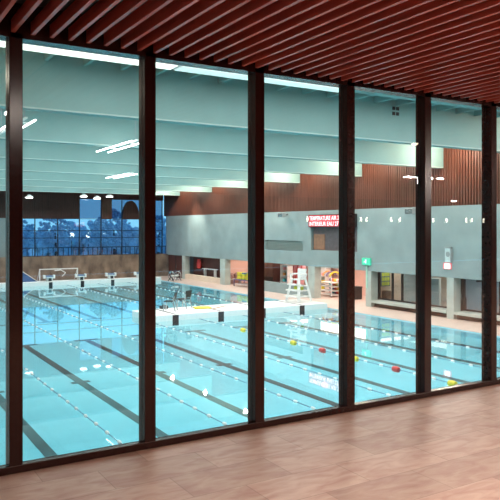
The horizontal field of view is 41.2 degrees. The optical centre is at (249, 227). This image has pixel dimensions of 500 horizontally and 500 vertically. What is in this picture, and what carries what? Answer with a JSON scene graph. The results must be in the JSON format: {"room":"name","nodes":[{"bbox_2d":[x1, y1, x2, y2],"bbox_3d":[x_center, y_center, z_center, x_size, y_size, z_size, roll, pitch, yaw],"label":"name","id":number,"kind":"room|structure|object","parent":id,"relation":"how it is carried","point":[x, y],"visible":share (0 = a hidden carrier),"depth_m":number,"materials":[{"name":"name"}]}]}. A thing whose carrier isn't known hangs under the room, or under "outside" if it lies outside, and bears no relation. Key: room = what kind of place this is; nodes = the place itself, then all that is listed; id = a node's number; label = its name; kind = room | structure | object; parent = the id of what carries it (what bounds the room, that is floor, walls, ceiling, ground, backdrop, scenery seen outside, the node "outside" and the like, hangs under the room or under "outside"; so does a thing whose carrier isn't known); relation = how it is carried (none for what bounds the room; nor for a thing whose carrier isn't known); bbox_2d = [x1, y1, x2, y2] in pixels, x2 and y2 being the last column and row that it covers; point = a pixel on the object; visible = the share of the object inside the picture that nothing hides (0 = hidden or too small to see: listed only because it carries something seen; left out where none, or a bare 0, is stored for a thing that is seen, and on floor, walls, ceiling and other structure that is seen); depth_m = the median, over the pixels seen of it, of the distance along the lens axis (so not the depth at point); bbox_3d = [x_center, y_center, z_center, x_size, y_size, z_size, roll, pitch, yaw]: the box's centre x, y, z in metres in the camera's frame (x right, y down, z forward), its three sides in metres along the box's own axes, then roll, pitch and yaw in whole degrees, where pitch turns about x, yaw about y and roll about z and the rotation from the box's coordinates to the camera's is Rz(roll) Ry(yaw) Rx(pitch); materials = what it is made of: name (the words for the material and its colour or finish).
{"room":"pool viewing gallery","nodes":[
{"label":"pool viewing gallery","id":0,"kind":"room"},
{"bbox_2d":[0,191,192,281],"bbox_3d":[-16.350,0.000,56.939,31.300,8.900,0.330,0,0,-31],"label":"wall","id":1,"kind":"structure","parent":0,"point":[42,204],"depth_m":57.41,"materials":[{"name":"wood"}]},
{"bbox_2d":[23,218,162,256],"bbox_3d":[-13.924,0.790,58.386,13.520,3.230,0.120,0,0,-31],"label":"window","id":2,"kind":"structure","parent":1,"relation":"in","point":[34,230],"depth_m":58.80,"materials":[{"name":"black metal"}]},
{"bbox_2d":[79,198,162,218],"bbox_3d":[-11.511,-1.705,59.856,7.860,1.770,0.120,0,0,-31],"label":"window","id":3,"kind":"structure","parent":1,"relation":"in","point":[79,198],"depth_m":59.84,"materials":[{"name":"black metal"}]},
{"bbox_2d":[193,257,219,277],"bbox_3d":[-3.274,3.450,55.845,0.100,2.000,6.400,0,0,-31],"label":"wall","id":4,"kind":"structure","parent":0,"point":[212,263],"depth_m":56.27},
{"bbox_2d":[197,259,201,268],"bbox_3d":[-4.371,3.100,57.167,0.363,0.800,0.660,0,0,-31],"label":"robe","id":5,"kind":"object","parent":4,"relation":"hanging from","point":[199,264],"visible":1,"depth_m":56.97,"materials":[{"name":"red fabric"}]},
{"bbox_2d":[230,260,247,283],"bbox_3d":[-0.350,3.450,54.025,3.000,2.000,0.150,0,0,-31],"label":"wall","id":6,"kind":"structure","parent":0,"point":[235,265],"depth_m":53.54,"materials":[{"name":"paint"}]},
{"bbox_2d":[0,384,499,499],"bbox_3d":[12.210,1.770,2.059,39.000,0.160,18.816,0,0,-31],"label":"floor","id":7,"kind":"structure","parent":0,"point":[445,446],"depth_m":4.73,"materials":[{"name":"brown wood"}]},
{"bbox_2d":[0,0,499,102],"bbox_3d":[12.203,-1.492,2.072,39.000,0.315,18.846,0,0,-31],"label":"ceiling","id":8,"kind":"structure","parent":0,"point":[446,47],"depth_m":4.64,"materials":[{"name":"brown wood"}]},
{"bbox_2d":[0,276,499,335],"bbox_3d":[-2.853,4.700,34.486,31.000,0.500,52.124,0,0,-31],"label":"pool deck","id":9,"kind":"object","parent":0,"point":[333,303],"visible":0.17,"depth_m":37.49,"materials":[{"name":"beige tile"}]},
{"bbox_2d":[23,272,36,281],"bbox_3d":[-18.197,3.938,53.639,2.115,0.985,1.245,0,0,-31],"label":"mat","id":10,"kind":"object","parent":9,"relation":"on","point":[26,278],"visible":0.24,"depth_m":53.20,"materials":[{"name":"blue plastic"}]},
{"bbox_2d":[37,268,77,280],"bbox_3d":[-15.978,3.890,55.175,3.180,1.120,0.990,0,0,-31],"label":"goal","id":11,"kind":"object","parent":9,"relation":"on","point":[55,269],"visible":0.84,"depth_m":55.04,"materials":[{"name":"white paint"}]},
{"bbox_2d":[168,271,181,280],"bbox_3d":[-6.345,4.057,56.082,0.780,0.815,1.050,0,0,34],"label":"reel","id":12,"kind":"object","parent":9,"relation":"on","point":[172,275],"visible":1,"depth_m":55.95,"materials":[{"name":"silver metal"}]},
{"bbox_2d":[182,256,189,278],"bbox_3d":[-5.624,3.440,58.360,0.500,2.020,0.540,0,0,-31],"label":"column","id":13,"kind":"structure","parent":9,"relation":"on","point":[185,259],"depth_m":58.19,"materials":[{"name":"concrete"}]},
{"bbox_2d":[185,274,219,283],"bbox_3d":[-3.820,4.230,55.396,0.400,0.440,6.400,0,0,-31],"label":"wall","id":14,"kind":"structure","parent":9,"relation":"on","point":[209,279],"depth_m":55.06,"materials":[{"name":"beige paint"}]},
{"bbox_2d":[202,268,217,276],"bbox_3d":[-3.330,3.920,55.343,0.340,1.060,2.200,0,0,-31],"label":"table","id":15,"kind":"object","parent":9,"relation":"on","point":[215,270],"depth_m":54.61,"materials":[{"name":"white paint"}]},
{"bbox_2d":[220,259,229,284],"bbox_3d":[-1.947,3.440,52.321,0.500,2.020,0.800,0,0,-31],"label":"column","id":16,"kind":"structure","parent":9,"relation":"on","point":[224,263],"depth_m":52.02,"materials":[{"name":"concrete"}]},
{"bbox_2d":[233,279,247,285],"bbox_3d":[-0.263,4.180,50.420,1.000,0.540,2.300,0,0,-31],"label":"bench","id":17,"kind":"object","parent":9,"relation":"on","point":[244,283],"visible":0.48,"depth_m":50.69,"materials":[{"name":"grey plastic"}]},
{"bbox_2d":[0,280,499,464],"bbox_3d":[-5.135,4.705,32.466,21.200,0.450,45.800,0,0,-31],"label":"swimming pool","id":18,"kind":"object","parent":9,"relation":"in","point":[109,397],"visible":0.5,"depth_m":22.69,"materials":[{"name":"liquid"}]},
{"bbox_2d":[0,277,160,287],"bbox_3d":[-16.834,4.465,51.677,21.200,0.530,0.815,0,0,-31],"label":"wall","id":19,"kind":"structure","parent":18,"relation":"on","point":[115,280],"depth_m":53.20,"materials":[{"name":"white tile"}]},
{"bbox_2d":[43,275,54,281],"bbox_3d":[-15.787,3.946,52.323,0.900,0.500,0.640,0,0,-31],"label":"starting block","id":20,"kind":"object","parent":19,"relation":"on","point":[48,278],"visible":1,"depth_m":52.11,"materials":[{"name":"white paint"}]},
{"bbox_2d":[75,274,86,279],"bbox_3d":[-13.635,3.946,53.633,0.900,0.500,0.640,0,0,-31],"label":"starting block","id":21,"kind":"object","parent":19,"relation":"on","point":[80,276],"visible":1,"depth_m":53.46,"materials":[{"name":"white paint"}]},
{"bbox_2d":[105,272,115,278],"bbox_3d":[-11.483,3.946,54.944,0.900,0.500,0.640,0,0,-31],"label":"starting block","id":22,"kind":"object","parent":19,"relation":"on","point":[110,275],"visible":1,"depth_m":54.77,"materials":[{"name":"white paint"}]},
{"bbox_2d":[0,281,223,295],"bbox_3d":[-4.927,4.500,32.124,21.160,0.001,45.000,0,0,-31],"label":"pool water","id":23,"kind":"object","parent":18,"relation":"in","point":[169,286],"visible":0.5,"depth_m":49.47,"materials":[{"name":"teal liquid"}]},
{"bbox_2d":[0,349,121,443],"bbox_3d":[-11.410,4.488,28.177,0.080,0.084,44.960,0,0,-31],"label":"lane rope","id":24,"kind":"object","parent":23,"relation":"on","point":[26,369],"visible":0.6,"depth_m":16.55,"materials":[{"name":"white paint"}]},
{"bbox_2d":[0,307,226,425],"bbox_3d":[-9.258,4.488,29.487,0.080,0.084,44.960,0,0,-31],"label":"lane rope","id":25,"kind":"object","parent":23,"relation":"on","point":[76,347],"visible":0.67,"depth_m":20.65,"materials":[{"name":"white paint"}]},
{"bbox_2d":[69,285,159,308],"bbox_3d":[-9.211,4.488,43.946,0.080,0.084,20.310,0,0,-31],"label":"lane rope","id":26,"kind":"object","parent":23,"relation":"on","point":[69,285],"visible":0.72,"depth_m":44.16,"materials":[{"name":"white paint"}]},
{"bbox_2d":[98,283,201,305],"bbox_3d":[-7.059,4.488,45.257,0.080,0.084,20.310,0,0,-31],"label":"lane rope","id":27,"kind":"object","parent":23,"relation":"on","point":[98,283],"visible":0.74,"depth_m":42.58,"materials":[{"name":"white paint"}]},
{"bbox_2d":[3,288,315,409],"bbox_3d":[-7.105,4.488,30.798,0.080,0.084,44.960,0,0,-31],"label":"lane rope","id":28,"kind":"object","parent":23,"relation":"on","point":[181,357],"visible":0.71,"depth_m":22.43,"materials":[{"name":"white paint"}]},
{"bbox_2d":[129,282,234,302],"bbox_3d":[-4.906,4.488,46.568,0.080,0.084,20.310,0,0,-31],"label":"lane rope","id":29,"kind":"object","parent":23,"relation":"on","point":[129,282],"visible":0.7,"depth_m":44.07,"materials":[{"name":"white paint"}]},
{"bbox_2d":[158,324,390,396],"bbox_3d":[1.042,4.488,22.265,0.080,0.084,21.910,0,0,-31],"label":"lane rope","id":30,"kind":"object","parent":23,"relation":"on","point":[214,341],"visible":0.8,"depth_m":22.18,"materials":[{"name":"white paint"}]},
{"bbox_2d":[202,319,457,385],"bbox_3d":[3.194,4.500,23.576,0.195,0.200,21.910,0,0,-31],"label":"lane rope","id":31,"kind":"object","parent":23,"relation":"on","point":[397,369],"visible":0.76,"depth_m":22.81,"materials":[{"name":"white paint"}]},
{"bbox_2d":[244,315,499,371],"bbox_3d":[5.346,4.488,24.887,0.080,0.084,21.910,0,0,-31],"label":"lane rope","id":32,"kind":"object","parent":23,"relation":"on","point":[404,350],"visible":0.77,"depth_m":25.59,"materials":[{"name":"white paint"}]},
{"bbox_2d":[286,312,499,353],"bbox_3d":[7.498,4.488,26.197,0.080,0.084,21.910,0,0,-31],"label":"lane rope","id":33,"kind":"object","parent":23,"relation":"on","point":[286,312],"visible":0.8,"depth_m":28.58,"materials":[{"name":"white paint"}]},
{"bbox_2d":[132,299,326,326],"bbox_3d":[-0.834,4.463,35.545,10.550,0.534,2.615,0,0,-31],"label":"bulkhead","id":34,"kind":"object","parent":18,"relation":"on","point":[236,311],"visible":0.73,"depth_m":34.27,"materials":[{"name":"white paint"}]},
{"bbox_2d":[163,292,177,311],"bbox_3d":[-4.017,3.716,33.583,0.657,0.952,0.558,0,0,7],"label":"chair","id":35,"kind":"object","parent":34,"relation":"on","point":[175,293],"visible":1,"depth_m":33.39,"materials":[{"name":"grey metal"}]},
{"bbox_2d":[177,290,191,308],"bbox_3d":[-3.421,3.716,34.693,0.657,0.952,0.558,0,0,29],"label":"chair","id":36,"kind":"object","parent":34,"relation":"on","point":[188,293],"visible":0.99,"depth_m":34.59,"materials":[{"name":"grey metal"}]},
{"bbox_2d":[193,306,211,308],"bbox_3d":[-2.482,4.159,34.778,0.880,0.070,0.600,0,0,-16],"label":"board","id":37,"kind":"object","parent":34,"relation":"on","point":[195,307],"visible":1,"depth_m":34.55,"materials":[{"name":"yellow plastic"}]},
{"bbox_2d":[284,268,311,302],"bbox_3d":[2.761,3.262,37.913,1.279,1.856,1.197,0,0,-41],"label":"chair","id":38,"kind":"object","parent":34,"relation":"on","point":[302,274],"visible":1,"depth_m":37.82,"materials":[{"name":"white paint"}]},
{"bbox_2d":[264,262,284,281],"bbox_3d":[1.786,3.475,49.238,1.130,1.950,1.350,0,0,-31],"label":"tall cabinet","id":39,"kind":"object","parent":9,"relation":"on","point":[271,270],"visible":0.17,"depth_m":48.63,"materials":[{"name":"brown wood"}]},
{"bbox_2d":[264,281,307,295],"bbox_3d":[2.333,4.110,45.245,0.350,0.680,6.040,0,0,-31],"label":"wall","id":40,"kind":"structure","parent":9,"relation":"on","point":[277,287],"depth_m":45.43,"materials":[{"name":"grey concrete"}]},
{"bbox_2d":[280,264,292,282],"bbox_3d":[2.627,3.550,47.789,0.500,1.800,0.900,0,0,-31],"label":"storage shelf","id":41,"kind":"object","parent":9,"relation":"on","point":[289,270],"visible":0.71,"depth_m":47.52,"materials":[{"name":"white paint"}]},
{"bbox_2d":[308,266,320,297],"bbox_3d":[4.104,3.440,42.384,0.500,2.020,0.690,0,0,-31],"label":"column","id":42,"kind":"structure","parent":9,"relation":"on","point":[314,273],"depth_m":42.14,"materials":[{"name":"concrete"}]},
{"bbox_2d":[321,267,330,291],"bbox_3d":[5.027,3.525,46.733,0.500,1.850,1.500,0,0,-31],"label":"storage shelf","id":43,"kind":"object","parent":9,"relation":"on","point":[323,269],"visible":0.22,"depth_m":46.12,"materials":[{"name":"white metal"}]},
{"bbox_2d":[321,276,338,297],"bbox_3d":[5.306,3.825,43.391,0.900,1.250,1.560,0,0,-21],"label":"cart","id":44,"kind":"object","parent":9,"relation":"on","point":[331,294],"visible":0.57,"depth_m":43.00,"materials":[{"name":"white paint"}]},
{"bbox_2d":[321,293,338,295],"bbox_3d":[5.306,4.315,43.391,0.800,0.030,1.500,0,0,-21],"label":"shelf","id":45,"kind":"object","parent":44,"relation":"attached to","point":[331,294],"depth_m":43.00,"materials":[{"name":"white paint"}]},
{"bbox_2d":[355,286,362,299],"bbox_3d":[6.621,4.050,41.616,0.600,0.800,0.600,0,0,-31],"label":"waste bin","id":46,"kind":"object","parent":9,"relation":"on","point":[358,289],"visible":0.68,"depth_m":41.36,"materials":[{"name":"black plastic"}]},
{"bbox_2d":[366,271,377,306],"bbox_3d":[6.910,3.440,37.776,0.500,2.020,0.460,0,0,-31],"label":"column","id":47,"kind":"structure","parent":9,"relation":"on","point":[372,290],"depth_m":37.59,"materials":[{"name":"concrete"}]},
{"bbox_2d":[366,265,367,287],"bbox_3d":[6.624,2.765,37.718,0.050,1.270,0.100,0,0,-31],"label":"conduit","id":48,"kind":"object","parent":47,"relation":"attached to","point":[366,265],"visible":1,"depth_m":37.70,"materials":[{"name":"green plastic"}]},
{"bbox_2d":[378,272,380,299],"bbox_3d":[7.213,3.450,38.288,0.190,2.000,0.700,0,0,-31],"label":"door","id":49,"kind":"structure","parent":9,"relation":"on","point":[379,273],"depth_m":38.02,"materials":[{"name":"black metal"}]},
{"bbox_2d":[382,290,390,298],"bbox_3d":[7.961,4.048,38.743,0.540,0.800,0.526,0,0,-31],"label":"wicker basket","id":50,"kind":"object","parent":9,"relation":"on","point":[386,294],"visible":0.67,"depth_m":38.52,"materials":[{"name":"brown wicker"}]},
{"bbox_2d":[370,300,446,316],"bbox_3d":[8.548,4.260,35.278,0.800,0.380,5.510,0,0,-31],"label":"bench ledge","id":51,"kind":"object","parent":9,"relation":"on","point":[408,307],"visible":0.64,"depth_m":35.49,"materials":[{"name":"concrete"}]},
{"bbox_2d":[379,272,446,307],"bbox_3d":[8.769,3.260,35.782,0.100,1.620,5.200,0,0,-31],"label":"window","id":52,"kind":"structure","parent":51,"relation":"on","point":[392,274],"depth_m":36.45,"materials":[{"name":"black metal"}]},
{"bbox_2d":[431,278,440,305],"bbox_3d":[10.050,3.600,36.562,0.800,1.700,0.450,0,0,29],"label":"storage shelf","id":53,"kind":"object","parent":9,"relation":"on","point":[435,282],"visible":0.46,"depth_m":36.67,"materials":[{"name":"white paint"}]},
{"bbox_2d":[447,277,460,318],"bbox_3d":[10.010,3.440,32.685,0.500,2.020,0.440,0,0,-31],"label":"column","id":54,"kind":"structure","parent":9,"relation":"on","point":[453,284],"depth_m":32.51,"materials":[{"name":"concrete"}]},
{"bbox_2d":[461,279,465,310],"bbox_3d":[10.386,3.450,33.078,0.190,2.000,0.700,0,0,-31],"label":"door","id":55,"kind":"structure","parent":9,"relation":"on","point":[463,281],"depth_m":32.82,"materials":[{"name":"brown wood"}]},
{"bbox_2d":[453,311,499,324],"bbox_3d":[12.808,4.260,28.283,0.800,0.380,9.990,0,0,-31],"label":"bench ledge","id":56,"kind":"object","parent":9,"relation":"on","point":[462,315],"visible":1,"depth_m":31.66,"materials":[{"name":"concrete"}]},
{"bbox_2d":[464,279,499,314],"bbox_3d":[13.190,3.260,28.522,0.100,1.620,10.000,0,0,-31],"label":"window","id":57,"kind":"structure","parent":56,"relation":"on","point":[471,279],"depth_m":31.48,"materials":[{"name":"grey glass"}]},
{"bbox_2d":[3,47,499,117],"bbox_3d":[-5.280,-4.490,33.184,26.100,0.520,52.424,0,0,-31],"label":"ceiling","id":58,"kind":"structure","parent":0,"point":[377,99],"depth_m":21.33,"materials":[{"name":"green paint"}]},
{"bbox_2d":[0,108,5,134],"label":"tube light","id":59,"kind":"object","parent":58,"relation":"hanging from","point":[3,131],"depth_m":19.75,"materials":[{"name":"grey plastic"}]},
{"bbox_2d":[0,186,179,195],"bbox_3d":[-17.103,-3.660,52.406,25.298,1.580,0.370,0,0,-31],"label":"ceiling beam","id":60,"kind":"structure","parent":58,"relation":"attached to","point":[2,188],"depth_m":54.48,"materials":[{"name":"green paint"}]},
{"bbox_2d":[0,179,211,191],"bbox_3d":[-13.946,-3.670,47.221,25.298,1.560,0.370,0,0,-31],"label":"ceiling beam","id":61,"kind":"structure","parent":58,"relation":"attached to","point":[26,183],"depth_m":48.88,"materials":[{"name":"green paint"}]},
{"bbox_2d":[96,120,138,152],"bbox_3d":[-4.524,-3.618,23.003,0.488,1.684,3.500,0,0,-31],"label":"tube light","id":62,"kind":"object","parent":58,"relation":"hanging from","point":[135,140],"visible":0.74,"depth_m":22.60,"materials":[{"name":"white paint"}]},
{"bbox_2d":[106,165,136,178],"bbox_3d":[-6.941,-3.618,35.816,0.488,1.684,3.500,0,0,-31],"label":"tube light","id":63,"kind":"object","parent":58,"relation":"hanging from","point":[116,176],"visible":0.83,"depth_m":35.42,"materials":[{"name":"grey plastic"}]},
{"bbox_2d":[0,171,247,187],"bbox_3d":[-10.789,-3.680,42.037,25.298,1.540,0.370,0,0,-31],"label":"ceiling beam","id":64,"kind":"structure","parent":58,"relation":"attached to","point":[35,176],"depth_m":43.28,"materials":[{"name":"green paint"}]},
{"bbox_2d":[0,158,299,182],"bbox_3d":[-7.632,-3.690,36.852,25.298,1.520,0.370,0,0,-31],"label":"ceiling beam","id":65,"kind":"structure","parent":58,"relation":"attached to","point":[28,165],"depth_m":37.39,"materials":[{"name":"green paint"}]},
{"bbox_2d":[0,140,361,176],"bbox_3d":[-4.475,-3.700,31.668,25.298,1.500,0.370,0,0,-31],"label":"ceiling beam","id":66,"kind":"structure","parent":58,"relation":"attached to","point":[31,150],"depth_m":31.93,"materials":[{"name":"green paint"}]},
{"bbox_2d":[0,108,443,168],"bbox_3d":[-1.318,-3.710,26.484,25.298,1.480,0.370,0,0,-31],"label":"ceiling beam","id":67,"kind":"structure","parent":58,"relation":"attached to","point":[57,128],"depth_m":25.92,"materials":[{"name":"green paint"}]},
{"bbox_2d":[23,110,35,127],"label":"tube light","id":68,"kind":"object","parent":67,"relation":"hanging from","point":[24,118],"depth_m":17.51,"materials":[{"name":"grey plastic"}]},
{"bbox_2d":[0,47,499,152],"bbox_3d":[1.839,-3.720,21.299,25.298,1.460,0.370,0,0,-31],"label":"ceiling beam","id":69,"kind":"structure","parent":58,"relation":"attached to","point":[61,84],"depth_m":19.29,"materials":[{"name":"green paint"}]},
{"bbox_2d":[392,107,398,115],"bbox_3d":[5.051,-4.050,23.044,0.290,0.290,0.030,0,0,-31],"label":"ceiling vent","id":70,"kind":"object","parent":69,"relation":"attached to","point":[393,108],"visible":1,"depth_m":23.06,"materials":[{"name":"grey metal"}]},
{"bbox_2d":[355,90,499,112],"bbox_3d":[4.978,-3.730,16.145,25.298,1.440,0.440,0,0,-31],"label":"ceiling beam","id":71,"kind":"structure","parent":58,"relation":"attached to","point":[356,91],"depth_m":15.46,"materials":[{"name":"green paint"}]},
{"bbox_2d":[23,44,138,65],"bbox_3d":[-2.821,-2.978,11.363,2.100,0.055,0.406,0,0,-31],"label":"linear light","id":72,"kind":"object","parent":71,"relation":"attached to","point":[64,52],"depth_m":11.31,"materials":[{"name":"white paint"}]},
{"bbox_2d":[156,62,178,69],"bbox_3d":[-1.576,-2.978,12.120,0.432,0.055,0.397,0,0,-31],"label":"linear light","id":73,"kind":"object","parent":71,"relation":"attached to","point":[158,65],"depth_m":12.15,"materials":[{"name":"white paint"}]},
{"bbox_2d":[173,65,247,79],"bbox_3d":[-0.680,-2.978,12.667,1.643,0.055,0.404,0,0,-31],"label":"linear light","id":74,"kind":"object","parent":71,"relation":"attached to","point":[245,77],"depth_m":12.61,"materials":[{"name":"white paint"}]},
{"bbox_2d":[264,77,338,92],"bbox_3d":[1.107,-2.978,13.755,2.153,0.055,0.405,0,0,-31],"label":"linear light","id":75,"kind":"object","parent":71,"relation":"attached to","point":[266,80],"depth_m":13.74,"materials":[{"name":"white paint"}]},
{"bbox_2d":[286,264,365,295],"bbox_3d":[5.411,3.450,47.640,0.200,2.000,16.750,0,0,-31],"label":"wall","id":76,"kind":"structure","parent":0,"point":[360,275],"depth_m":44.43,"materials":[{"name":"paint"}]},
{"bbox_2d":[164,148,499,281],"bbox_3d":[5.679,-1.010,39.798,0.500,6.880,51.924,0,0,-31],"label":"wall","id":77,"kind":"structure","parent":0,"point":[214,224],"depth_m":38.07,"materials":[{"name":"white paint"}]},
{"bbox_2d":[169,255,181,277],"bbox_3d":[-6.681,3.440,59.882,0.160,2.020,3.160,0,0,-31],"label":"door","id":78,"kind":"structure","parent":77,"relation":"in","point":[175,261],"depth_m":59.89,"materials":[{"name":"brown wood"}]},
{"bbox_2d":[278,213,287,217],"bbox_3d":[2.249,-0.850,44.339,0.635,0.310,0.600,0,0,-31],"label":"loudspeaker","id":79,"kind":"object","parent":77,"relation":"attached to","point":[280,215],"visible":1,"depth_m":44.06,"materials":[{"name":"black plastic"}]},
{"bbox_2d":[308,214,356,226],"bbox_3d":[4.938,-0.440,40.310,0.174,0.780,4.520,0,0,-31],"label":"scoreboard","id":80,"kind":"object","parent":77,"relation":"attached to","point":[325,220],"visible":0.78,"depth_m":40.69,"materials":[{"name":"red plastic"}]},
{"bbox_2d":[362,258,370,264],"bbox_3d":[6.593,1.900,37.676,0.147,0.400,0.680,0,0,-31],"label":"exit sign","id":81,"kind":"object","parent":77,"relation":"attached to","point":[365,261],"visible":1,"depth_m":37.60,"materials":[{"name":"teal plastic"}]},
{"bbox_2d":[405,208,415,214],"bbox_3d":[8.387,-0.850,34.261,0.635,0.310,0.600,0,0,-31],"label":"loudspeaker","id":82,"kind":"object","parent":77,"relation":"attached to","point":[407,210],"visible":0.8,"depth_m":33.97,"materials":[{"name":"black plastic"}]},
{"bbox_2d":[405,209,411,213],"bbox_3d":[8.122,-0.850,34.099,0.015,0.240,0.500,0,0,-31],"label":"grille","id":83,"kind":"object","parent":82,"relation":"attached to","point":[407,211],"depth_m":34.08,"materials":[{"name":"silver metal"}]},
{"bbox_2d":[443,263,451,268],"bbox_3d":[9.689,1.865,32.630,0.106,0.310,0.460,0,0,-31],"label":"box","id":84,"kind":"object","parent":77,"relation":"attached to","point":[445,265],"visible":1,"depth_m":32.56,"materials":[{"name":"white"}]},
{"bbox_2d":[444,247,452,262],"bbox_3d":[9.711,1.320,32.562,0.140,0.760,0.440,0,0,-31],"label":"loudspeaker","id":85,"kind":"object","parent":77,"relation":"attached to","point":[448,250],"visible":1,"depth_m":32.46,"materials":[{"name":"grey plastic"}]},
{"bbox_2d":[381,273,415,301],"bbox_3d":[9.123,3.450,40.008,4.800,2.000,0.150,0,0,-31],"label":"wall","id":86,"kind":"structure","parent":0,"point":[409,280],"depth_m":40.07,"materials":[{"name":"paint"}]},
{"bbox_2d":[381,272,389,285],"bbox_3d":[7.982,2.990,39.188,0.720,0.880,0.057,0,0,-31],"label":"notice board","id":87,"kind":"object","parent":86,"relation":"attached to","point":[385,277],"visible":0.93,"depth_m":39.15,"materials":[{"name":"paper"}]},
{"bbox_2d":[431,276,446,301],"bbox_3d":[15.809,3.450,33.834,0.200,2.000,17.350,0,0,-31],"label":"wall","id":88,"kind":"structure","parent":0,"point":[443,279],"depth_m":40.34,"materials":[{"name":"beige paint"}]},
{"bbox_2d":[466,279,498,311],"bbox_3d":[12.296,3.450,34.797,4.800,2.000,0.150,0,0,-31],"label":"wall","id":89,"kind":"structure","parent":0,"point":[473,288],"depth_m":34.27,"materials":[{"name":"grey paint"}]},
{"bbox_3d":[7.320,0.050,10.090,39.000,3.200,0.130,0,0,-31],"label":"wall","id":90,"kind":"structure","parent":0,"visible":0},
{"bbox_2d":[0,0,499,475],"bbox_3d":[2.170,0.070,6.953,18.938,3.240,0.132,0,0,-31],"label":"window","id":91,"kind":"structure","parent":90,"relation":"in","point":[147,58],"depth_m":5.61,"materials":[{"name":"brown metal"}]},
{"label":"outside","id":92,"kind":"structure","parent":0,"visible":0},
{"bbox_2d":[28,247,127,255],"bbox_3d":[-46.491,4.550,134.024,180.000,0.200,162.700,0,0,-31],"label":"ground","id":93,"kind":"structure","parent":92,"point":[30,250],"depth_m":120.80,"materials":[{"name":"blue"}]},
{"bbox_2d":[23,220,38,254],"bbox_3d":[-25.703,1.282,73.322,4.712,6.361,4.040,0,0,-20],"label":"tree","id":94,"kind":"object","parent":93,"relation":"on","point":[26,234],"visible":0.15,"depth_m":73.27,"materials":[{"name":"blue plant"}]},
{"bbox_2d":[37,219,77,255],"bbox_3d":[-23.156,1.113,79.659,5.055,6.695,4.676,0,0,7],"label":"tree","id":95,"kind":"object","parent":93,"relation":"on","point":[46,226],"visible":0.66,"depth_m":79.06,"materials":[{"name":"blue plant"}]},
{"bbox_2d":[23,220,165,255],"bbox_3d":[-20.770,1.868,101.465,70.890,6.176,4.737,0,0,-31],"label":"hedge","id":96,"kind":"object","parent":93,"relation":"on","point":[75,241],"visible":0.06,"depth_m":98.08,"materials":[{"name":"blue plant"}]},
{"bbox_2d":[23,246,165,255],"bbox_3d":[-14.696,3.180,68.325,42.030,2.540,0.080,0,0,-31],"label":"fence","id":97,"kind":"object","parent":93,"relation":"on","point":[112,246],"visible":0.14,"depth_m":67.02,"materials":[{"name":"black metal"}]},
{"bbox_2d":[84,217,116,254],"bbox_3d":[-17.161,1.575,76.102,3.831,5.776,3.690,0,0,-7],"label":"tree","id":98,"kind":"object","parent":93,"relation":"on","point":[105,225],"visible":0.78,"depth_m":75.58,"materials":[{"name":"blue plant"}]},
{"bbox_2d":[97,208,133,253],"bbox_3d":[-17.476,0.959,85.366,5.179,7.003,5.340,0,0,34],"label":"tree","id":99,"kind":"object","parent":93,"relation":"on","point":[115,213],"visible":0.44,"depth_m":85.20,"materials":[{"name":"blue plant"}]},
{"bbox_2d":[156,215,165,252],"bbox_3d":[-11.717,1.387,84.330,4.660,6.151,4.545,0,0,-36],"label":"tree","id":100,"kind":"object","parent":93,"relation":"on","point":[158,222],"visible":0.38,"depth_m":83.80,"materials":[{"name":"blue plant"}]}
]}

